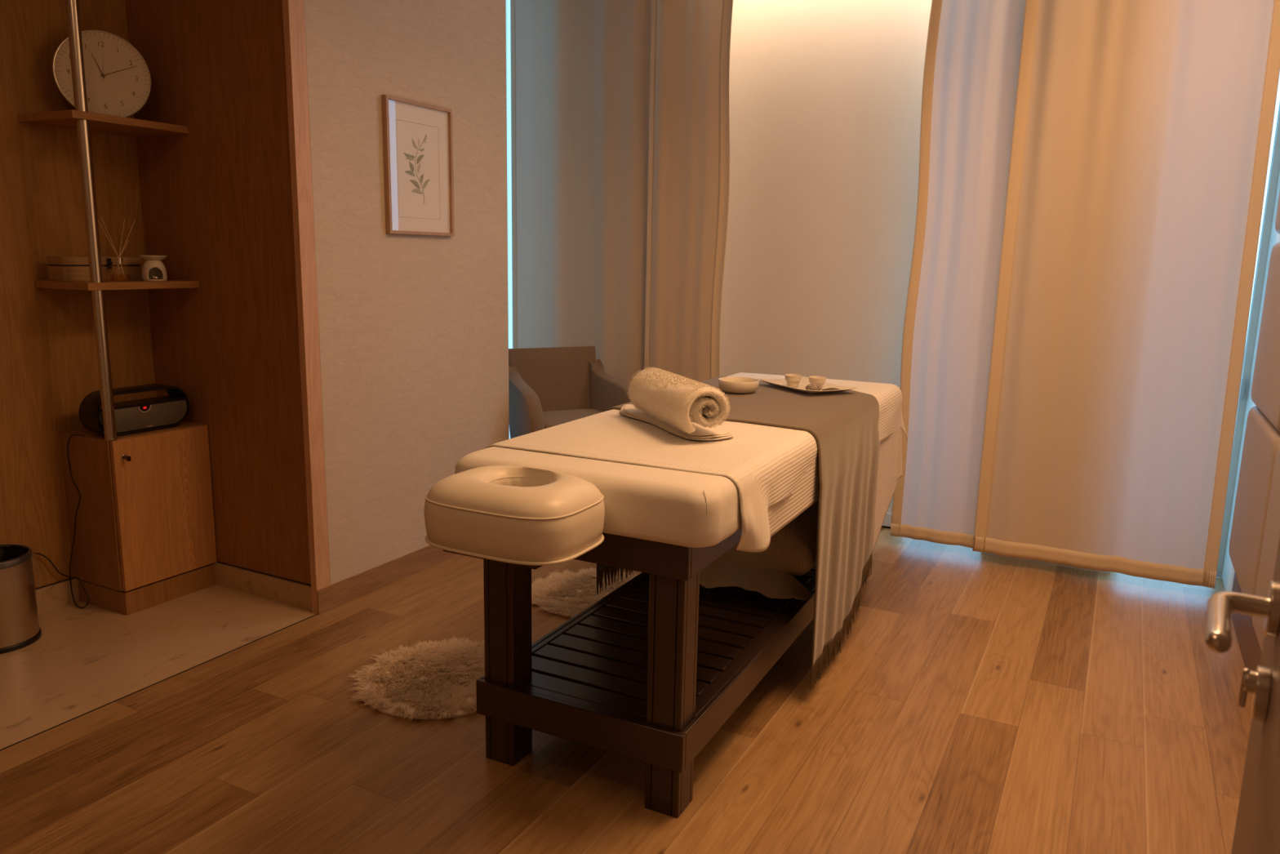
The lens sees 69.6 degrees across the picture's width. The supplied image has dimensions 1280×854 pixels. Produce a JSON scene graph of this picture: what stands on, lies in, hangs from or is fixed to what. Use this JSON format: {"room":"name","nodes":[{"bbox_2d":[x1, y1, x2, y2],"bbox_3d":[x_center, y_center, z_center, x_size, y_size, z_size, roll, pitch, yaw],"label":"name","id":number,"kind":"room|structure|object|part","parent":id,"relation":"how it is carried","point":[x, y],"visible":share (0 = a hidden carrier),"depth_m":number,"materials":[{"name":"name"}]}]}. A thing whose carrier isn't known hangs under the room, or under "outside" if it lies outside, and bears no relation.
{"room":"spa","nodes":[
{"label":"spa","id":0,"kind":"room"},
{"bbox_2d":[0,0,155,588],"bbox_3d":[-2.968,-0.556,2.231,0.105,3.000,3.690,7,12,27],"label":"panel","id":1,"kind":"object","parent":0,"point":[49,363],"visible":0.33,"depth_m":3.51,"materials":[{"name":"brown wood"}]},
{"bbox_2d":[35,577,79,613],"bbox_3d":[-2.946,0.878,2.465,0.014,0.096,3.676,7,12,27],"label":"baseboard","id":2,"kind":"structure","parent":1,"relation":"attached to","point":[57,595],"depth_m":3.64,"materials":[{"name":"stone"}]},
{"bbox_2d":[17,109,188,137],"bbox_3d":[-2.016,-1.143,3.476,0.325,0.027,0.452,7,12,27],"label":"corner shelf","id":3,"kind":"object","parent":1,"relation":"attached to","point":[99,122],"visible":0.96,"depth_m":3.39,"materials":[{"name":"brown wood"}]},
{"bbox_2d":[52,29,151,117],"bbox_3d":[-2.013,-1.315,3.449,0.320,0.320,0.051,-6,13,-32],"label":"clock","id":4,"kind":"object","parent":3,"relation":"on","point":[118,82],"visible":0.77,"depth_m":3.45,"materials":[{"name":"white plastic"}]},
{"bbox_2d":[35,255,199,290],"bbox_3d":[-2.026,-0.605,3.576,0.325,0.126,0.452,7,12,27],"label":"corner shelf","id":5,"kind":"object","parent":1,"relation":"attached to","point":[129,284],"depth_m":3.53,"materials":[{"name":"brown wood"}]},
{"bbox_2d":[46,256,142,281],"bbox_3d":[-2.096,-0.611,3.553,0.112,0.090,0.310,7,12,27],"label":"wooden box","id":6,"kind":"object","parent":5,"relation":"on","point":[63,268],"visible":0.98,"depth_m":3.47,"materials":[{"name":"brown wood"}]},
{"bbox_3d":[-2.100,-0.641,3.550,0.100,0.030,0.310,7,12,27],"label":"lid","id":7,"kind":"part","parent":6,"relation":"part of","materials":[{"name":"brown wood"}]},
{"bbox_2d":[97,217,135,281],"bbox_3d":[-1.982,-0.678,3.521,0.062,0.235,0.142,7,12,27],"label":"reed diffuser","id":8,"kind":"object","parent":5,"relation":"on","point":[118,260],"visible":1,"depth_m":3.51,"materials":[{"name":"clear glass"}]},
{"bbox_3d":[-1.907,-0.662,3.604,0.098,0.020,0.098,7,12,27],"label":"dish","id":9,"kind":"part","parent":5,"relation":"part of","materials":[{"name":"ceramic"}]},
{"bbox_3d":[-1.907,-0.623,3.611,0.098,0.098,0.098,7,12,27],"label":"oil burner","id":10,"kind":"part","parent":5,"relation":"part of","materials":[{"name":"white ceramic"}]},
{"bbox_2d":[150,276,160,279],"bbox_3d":[-1.902,-0.585,3.609,0.037,0.016,0.037,7,12,27],"label":"tealight","id":11,"kind":"object","parent":5,"relation":"in","point":[151,277],"visible":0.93,"depth_m":3.59,"materials":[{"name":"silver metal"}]},
{"bbox_2d":[124,0,311,584],"bbox_3d":[-1.645,-0.838,3.602,0.928,2.900,0.020,7,12,27],"label":"wood panel","id":12,"kind":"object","parent":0,"point":[216,197],"depth_m":3.62,"materials":[{"name":"brown wood"}]},
{"bbox_2d":[213,561,312,610],"bbox_3d":[-1.689,0.640,3.868,0.910,0.096,0.014,7,12,27],"label":"baseboard","id":13,"kind":"structure","parent":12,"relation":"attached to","point":[282,590],"depth_m":3.79,"materials":[{"name":"wood"}]},
{"bbox_2d":[303,0,509,584],"bbox_3d":[-1.368,-0.889,4.177,0.995,3.000,1.215,7,12,27],"label":"wall","id":14,"kind":"structure","parent":0,"point":[413,329],"depth_m":3.87,"materials":[{"name":"white paint"}]},
{"bbox_2d":[282,0,330,613],"bbox_3d":[-1.241,-0.741,3.396,0.030,3.000,0.072,7,12,27],"label":"trim","id":15,"kind":"structure","parent":14,"relation":"attached to","point":[293,11],"depth_m":3.42,"materials":[{"name":"brown wood"}]},
{"bbox_2d":[316,545,457,614],"bbox_3d":[-0.969,0.592,4.185,0.007,0.100,1.286,7,12,27],"label":"baseboard","id":16,"kind":"structure","parent":14,"relation":"attached to","point":[334,595],"depth_m":3.91,"materials":[{"name":"brown wood"}]},
{"bbox_2d":[381,94,454,235],"bbox_3d":[-0.925,-1.083,3.873,0.024,0.539,0.408,7,12,27],"label":"picture frame","id":17,"kind":"object","parent":14,"relation":"attached to","point":[418,136],"visible":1,"depth_m":3.86,"materials":[{"name":"brown wood"}]},
{"bbox_3d":[-0.923,-1.088,3.880,0.002,0.287,0.076,7,12,27],"label":"stem","id":18,"kind":"part","parent":17,"relation":"part of","materials":[{"name":"green paper"}]},
{"bbox_2d":[0,527,1251,853],"bbox_3d":[-0.560,0.979,2.568,4.160,0.050,6.050,7,12,27],"label":"floor","id":19,"kind":"structure","parent":0,"point":[972,702],"depth_m":2.74,"materials":[{"name":"brown wood"}]},
{"bbox_2d":[0,544,41,653],"bbox_3d":[-2.317,0.616,3.301,0.260,0.327,0.260,7,12,27],"label":"waste bin","id":20,"kind":"object","parent":19,"relation":"on","point":[20,628],"visible":1,"depth_m":3.27,"materials":[{"name":"silver metal"}]},
{"bbox_2d":[31,434,88,608],"bbox_3d":[-2.322,0.386,3.500,0.400,0.702,0.129,-7,13,-38],"label":"power cable","id":21,"kind":"object","parent":19,"relation":"on","point":[69,576],"visible":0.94,"depth_m":3.61,"materials":[{"name":"black plastic"}]},
{"bbox_2d":[59,421,217,615],"bbox_3d":[-2.020,0.348,3.760,0.363,0.694,0.416,7,12,27],"label":"base cabinet","id":22,"kind":"object","parent":19,"relation":"on","point":[145,536],"visible":0.98,"depth_m":3.63,"materials":[{"name":"brown wood"}]},
{"bbox_2d":[65,0,117,440],"bbox_3d":[-1.981,-1.085,3.270,0.045,2.305,0.045,7,12,27],"label":"support pole","id":23,"kind":"object","parent":22,"relation":"on","point":[73,12],"visible":1,"depth_m":3.32,"materials":[{"name":"silver metal"}]},
{"bbox_2d":[79,383,189,435],"bbox_3d":[-1.994,-0.070,3.645,0.113,0.170,0.392,7,12,29],"label":"speaker","id":24,"kind":"object","parent":22,"relation":"on","point":[144,415],"visible":0.98,"depth_m":3.61},
{"bbox_2d":[98,400,186,432],"bbox_3d":[-1.949,-0.040,3.625,0.005,0.089,0.362,7,12,29],"label":"grille","id":25,"kind":"object","parent":24,"relation":"attached to","point":[129,419],"depth_m":3.64,"materials":[{"name":"grey metal"}]},
{"bbox_3d":[-1.900,0.314,3.692,0.019,0.593,0.408,7,12,27],"label":"door","id":26,"kind":"part","parent":22,"relation":"part of","materials":[{"name":"brown wood"}]},
{"bbox_2d":[0,613,317,751],"bbox_3d":[-2.125,1.040,2.053,0.006,0.041,3.675,7,12,27],"label":"trim","id":27,"kind":"structure","parent":19,"relation":"on","point":[316,614],"depth_m":2.99,"materials":[{"name":"brown wood"}]},
{"bbox_2d":[348,636,484,719],"bbox_3d":[-0.664,0.837,3.099,0.632,0.029,0.620,-3,11,-20],"label":"round rug","id":28,"kind":"object","parent":19,"relation":"on","point":[431,680],"visible":0.79,"depth_m":3.06,"materials":[{"name":"fur"}]},
{"bbox_2d":[508,346,631,438],"bbox_3d":[-0.374,0.053,4.921,0.638,0.912,0.525,-5,12,-28],"label":"armchair","id":29,"kind":"object","parent":19,"relation":"on","point":[548,387],"visible":0.62,"depth_m":5.01,"materials":[{"name":"grey fabric"}]},
{"bbox_3d":[-0.593,-0.069,4.765,0.093,0.480,0.505,-3,12,-23],"label":"armrest","id":30,"kind":"part","parent":29,"relation":"part of","materials":[{"name":"grey fabric"}]},
{"bbox_3d":[-0.471,-0.180,5.069,0.520,0.511,0.097,-5,12,-28],"label":"backrest","id":31,"kind":"part","parent":29,"relation":"part of","materials":[{"name":"grey fabric"}]},
{"bbox_3d":[-0.355,-0.019,4.874,0.464,0.120,0.430,-5,12,-28],"label":"seat","id":32,"kind":"part","parent":29,"relation":"part of","materials":[{"name":"grey fabric"}]},
{"bbox_3d":[-0.141,-0.105,5.005,0.093,0.480,0.505,-6,13,-33],"label":"armrest","id":33,"kind":"part","parent":29,"relation":"part of","materials":[{"name":"grey fabric"}]},
{"bbox_2d":[531,565,637,617],"bbox_3d":[-0.197,0.698,3.889,0.627,0.028,0.616,7,12,27],"label":"round rug","id":34,"kind":"object","parent":19,"relation":"on","point":[568,594],"visible":0.56,"depth_m":3.90,"materials":[{"name":"beige fur"}]},
{"bbox_2d":[423,465,867,817],"bbox_3d":[0.233,0.397,3.180,0.754,0.898,2.466,6,12,26],"label":"massage table","id":35,"kind":"object","parent":19,"relation":"on","point":[651,671],"visible":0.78,"depth_m":2.43,"materials":[{"name":"brown wood"}]},
{"bbox_3d":[-0.370,0.598,2.586,0.097,0.700,0.097,6,12,26],"label":"leg","id":36,"kind":"part","parent":35,"relation":"part of","materials":[{"name":"brown wood"}]},
{"bbox_2d":[423,465,604,561],"bbox_3d":[-0.297,0.192,2.190,0.402,0.150,0.312,6,12,26],"label":"cushion","id":37,"kind":"object","parent":35,"relation":"on","point":[497,513],"depth_m":2.07,"materials":[{"name":"beige leather"}]},
{"bbox_3d":[0.023,0.596,3.503,0.016,0.101,2.064,6,12,26],"label":"rail","id":38,"kind":"part","parent":35,"relation":"part of","materials":[{"name":"brown wood"}]},
{"bbox_3d":[-0.173,0.789,2.453,0.637,0.101,0.018,6,12,26],"label":"rail","id":39,"kind":"part","parent":35,"relation":"part of","materials":[{"name":"brown wood"}]},
{"bbox_2d":[454,445,742,547],"bbox_3d":[0.312,0.016,3.253,0.783,0.143,2.176,6,12,26],"label":"cushion","id":40,"kind":"object","parent":35,"relation":"on","point":[686,508],"visible":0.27,"depth_m":2.23,"materials":[{"name":"white leather"}]},
{"bbox_2d":[596,376,879,690],"bbox_3d":[0.429,0.312,3.551,0.864,0.859,1.109,6,12,26],"label":"fringed throw","id":41,"kind":"object","parent":40,"relation":"on","point":[844,425],"visible":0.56,"depth_m":3.21,"materials":[{"name":"beige fabric"}]},
{"bbox_2d":[718,377,759,393],"bbox_3d":[0.386,-0.163,3.612,0.160,0.048,0.160,7,12,27],"label":"bowl","id":42,"kind":"object","parent":41,"relation":"on","point":[728,384],"visible":1,"depth_m":3.56,"materials":[{"name":"ceramic"}]},
{"bbox_2d":[759,376,857,393],"bbox_3d":[0.676,-0.168,3.730,0.232,0.024,0.356,-4,12,-26],"label":"serving tray","id":43,"kind":"object","parent":41,"relation":"on","point":[782,383],"visible":0.79,"depth_m":3.73,"materials":[{"name":"ceramic"}]},
{"bbox_2d":[784,373,801,386],"bbox_3d":[0.620,-0.187,3.727,0.069,0.047,0.069,7,12,27],"label":"tea cup","id":44,"kind":"object","parent":43,"relation":"on","point":[792,380],"visible":0.96,"depth_m":3.71,"materials":[{"name":"ceramic"}]},
{"bbox_2d":[805,383,821,390],"bbox_3d":[0.676,-0.152,3.591,0.063,0.030,0.052,7,12,27],"label":"stone","id":45,"kind":"object","parent":43,"relation":"on","point":[812,386],"visible":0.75,"depth_m":3.57,"materials":[{"name":"brown stone"}]},
{"bbox_2d":[808,376,826,389],"bbox_3d":[0.708,-0.176,3.677,0.069,0.047,0.069,7,12,27],"label":"tea cup","id":46,"kind":"object","parent":43,"relation":"on","point":[820,380],"visible":0.7,"depth_m":3.65,"materials":[{"name":"ceramic"}]},
{"bbox_2d":[822,387,841,391],"bbox_3d":[0.752,-0.147,3.609,0.076,0.014,0.015,3,11,10],"label":"wooden scoop","id":47,"kind":"object","parent":43,"relation":"on","point":[828,388],"visible":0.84,"depth_m":3.60,"materials":[{"name":"beige wood"}]},
{"bbox_2d":[767,407,902,551],"bbox_3d":[0.380,0.253,3.430,0.813,0.675,1.893,6,12,26],"label":"blanket","id":48,"kind":"object","parent":40,"relation":"on","point":[806,493],"visible":0.22,"depth_m":3.73,"materials":[{"name":"white fabric"}]},
{"bbox_2d":[484,372,907,551],"bbox_3d":[0.365,0.050,3.340,0.853,0.254,2.033,6,12,26],"label":"sheet","id":49,"kind":"object","parent":48,"relation":"on","point":[766,464],"visible":0.46,"depth_m":2.62,"materials":[{"name":"white fabric"}]},
{"bbox_2d":[620,404,733,440],"bbox_3d":[0.097,-0.025,2.962,0.203,0.015,0.634,-3,11,-22],"label":"folded towel","id":50,"kind":"object","parent":49,"relation":"on","point":[719,432],"visible":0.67,"depth_m":2.78,"materials":[{"name":"white fabric"}]},
{"bbox_2d":[626,366,730,434],"bbox_3d":[0.109,-0.089,2.839,0.157,0.141,0.485,-3,11,-20],"label":"rolled towel","id":51,"kind":"object","parent":50,"relation":"on","point":[676,400],"visible":1,"depth_m":2.68,"materials":[{"name":"white fabric"}]},
{"bbox_2d":[520,564,816,716],"bbox_3d":[0.283,0.592,3.347,0.543,0.021,1.956,6,12,26],"label":"slatted shelf","id":52,"kind":"object","parent":35,"relation":"attached to","point":[599,659],"depth_m":2.84,"materials":[{"name":"brown wood"}]},
{"bbox_3d":[0.082,0.648,2.361,0.097,0.700,0.097,6,12,26],"label":"leg","id":53,"kind":"part","parent":35,"relation":"part of","materials":[{"name":"brown wood"}]},
{"bbox_3d":[0.576,0.658,3.228,0.016,0.101,2.064,6,12,26],"label":"rail","id":54,"kind":"part","parent":35,"relation":"part of","materials":[{"name":"brown wood"}]},
{"bbox_2d":[699,500,818,599],"bbox_3d":[0.462,0.362,3.576,0.600,0.350,0.812,6,12,23],"label":"hanging cloth","id":55,"kind":"object","parent":35,"relation":"on","point":[791,552],"visible":0.39,"depth_m":3.23,"materials":[{"name":"beige fabric"}]},
{"bbox_2d":[507,0,932,513],"bbox_3d":[0.188,-1.131,5.353,2.825,3.100,0.150,7,12,27],"label":"wall","id":56,"kind":"structure","parent":0,"point":[825,95],"depth_m":4.84,"materials":[{"name":"white paint"}]},
{"bbox_2d":[506,0,510,439],"bbox_3d":[-0.587,-1.217,5.735,0.650,3.100,0.060,7,12,27],"label":"window","id":57,"kind":"structure","parent":56,"relation":"in","point":[507,36],"depth_m":5.82,"materials":[{"name":"paint"}]},
{"bbox_2d":[882,512,891,526],"bbox_3d":[0.900,0.447,5.158,1.065,0.073,0.012,7,12,27],"label":"baseboard","id":58,"kind":"structure","parent":56,"relation":"attached to","point":[887,520],"depth_m":4.93,"materials":[{"name":"white paint"}]},
{"bbox_2d":[981,551,1110,573],"bbox_3d":[2.049,-0.895,4.284,0.570,3.100,0.350,7,12,27],"label":"wall","id":59,"kind":"structure","parent":0,"point":[982,553],"depth_m":4.41,"materials":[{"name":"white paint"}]},
{"bbox_2d":[1216,102,1279,576],"bbox_3d":[2.544,-0.855,4.123,0.460,3.100,0.060,7,12,27],"label":"window","id":60,"kind":"structure","parent":59,"relation":"in","point":[1275,162],"depth_m":4.08,"materials":[{"name":"glass"}]},
{"bbox_2d":[1238,377,1245,400],"bbox_3d":[2.684,-0.167,4.101,0.014,0.100,0.030,7,12,27],"label":"bracket","id":61,"kind":"object","parent":60,"relation":"attached to","point":[1243,380],"visible":0.99,"depth_m":4.09,"materials":[{"name":"metal"}]},
{"bbox_2d":[1222,168,1279,591],"bbox_3d":[1.397,-0.362,1.369,0.120,3.100,6.200,7,12,27],"label":"wall","id":62,"kind":"structure","parent":0,"point":[1228,573],"depth_m":4.04,"materials":[{"name":"white paint"}]},
{"bbox_2d":[1231,572,1262,671],"bbox_3d":[1.733,0.901,2.446,0.008,0.235,3.200,7,12,27],"label":"baseboard","id":63,"kind":"structure","parent":62,"relation":"attached to","point":[1249,646],"depth_m":3.35,"materials":[{"name":"brown wood"}]},
{"bbox_2d":[1228,405,1279,617],"bbox_3d":[2.248,0.284,3.358,0.054,0.634,0.832,7,12,27],"label":"wall panel","id":64,"kind":"object","parent":62,"relation":"attached to","point":[1261,443],"visible":0.7,"depth_m":3.27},
{"bbox_2d":[1250,241,1279,431],"bbox_3d":[2.260,-0.341,3.241,0.054,0.629,0.832,7,12,27],"label":"wall panel","id":65,"kind":"object","parent":62,"relation":"attached to","point":[1265,387],"visible":1,"depth_m":3.31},
{"bbox_2d":[1252,445,1279,652],"bbox_3d":[1.859,0.412,2.630,0.054,0.634,0.830,7,12,27],"label":"wall panel","id":66,"kind":"object","parent":62,"relation":"attached to","point":[1272,530],"visible":0.6,"depth_m":2.85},
{"bbox_2d":[1275,190,1279,234],"bbox_3d":[2.273,-0.983,3.121,0.054,0.632,0.832,7,12,27],"label":"wall panel","id":67,"kind":"object","parent":62,"relation":"attached to","point":[1277,214],"visible":1,"depth_m":3.46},
{"bbox_3d":[0.848,-2.586,4.524,4.450,0.110,0.630,7,12,27],"label":"ceiling","id":68,"kind":"structure","parent":0,"visible":0},
{"bbox_3d":[0.873,-2.474,4.324,3.900,0.025,0.110,7,12,27],"label":"track","id":69,"kind":"object","parent":68,"relation":"attached to","visible":0},
{"bbox_2d":[510,0,651,385],"bbox_3d":[-0.342,-1.118,5.218,0.935,3.015,0.035,7,12,27],"label":"curtain","id":70,"kind":"object","parent":69,"relation":"hanging from","point":[580,68],"visible":0.64,"depth_m":5.17,"materials":[{"name":"fabric"}]},
{"bbox_2d":[644,0,733,382],"bbox_3d":[0.246,-1.043,4.876,0.472,3.015,0.022,7,12,27],"label":"curtain","id":71,"kind":"object","parent":69,"relation":"hanging from","point":[688,190],"visible":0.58,"depth_m":4.83,"materials":[{"name":"fabric"}]},
{"bbox_2d":[889,0,1025,547],"bbox_3d":[1.494,-0.910,4.279,0.462,3.010,0.033,7,12,27],"label":"curtain","id":72,"kind":"object","parent":69,"relation":"hanging from","point":[971,64],"visible":0.98,"depth_m":4.31,"materials":[{"name":"fabric"}]},
{"bbox_2d":[972,0,1279,588],"bbox_3d":[2.072,-0.833,3.928,0.998,3.010,0.039,7,12,27],"label":"curtain","id":73,"kind":"object","parent":69,"relation":"hanging from","point":[1143,129],"visible":1,"depth_m":3.96,"materials":[{"name":"fabric"}]},
{"bbox_3d":[0.335,-0.059,-0.087,0.370,3.000,0.140,7,12,27],"label":"wall","id":74,"kind":"structure","parent":0,"visible":0},
{"bbox_2d":[1205,536,1279,853],"bbox_3d":[0.401,0.263,0.572,0.103,2.112,0.955,8,12,31],"label":"door","id":75,"kind":"structure","parent":74,"relation":"in","point":[1257,826],"depth_m":0.84,"materials":[{"name":"paint"}]},
{"bbox_3d":[0.533,0.174,0.819,0.050,0.019,0.137,8,12,31],"label":"handle","id":76,"kind":"part","parent":75,"relation":"part of","materials":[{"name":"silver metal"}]}
]}

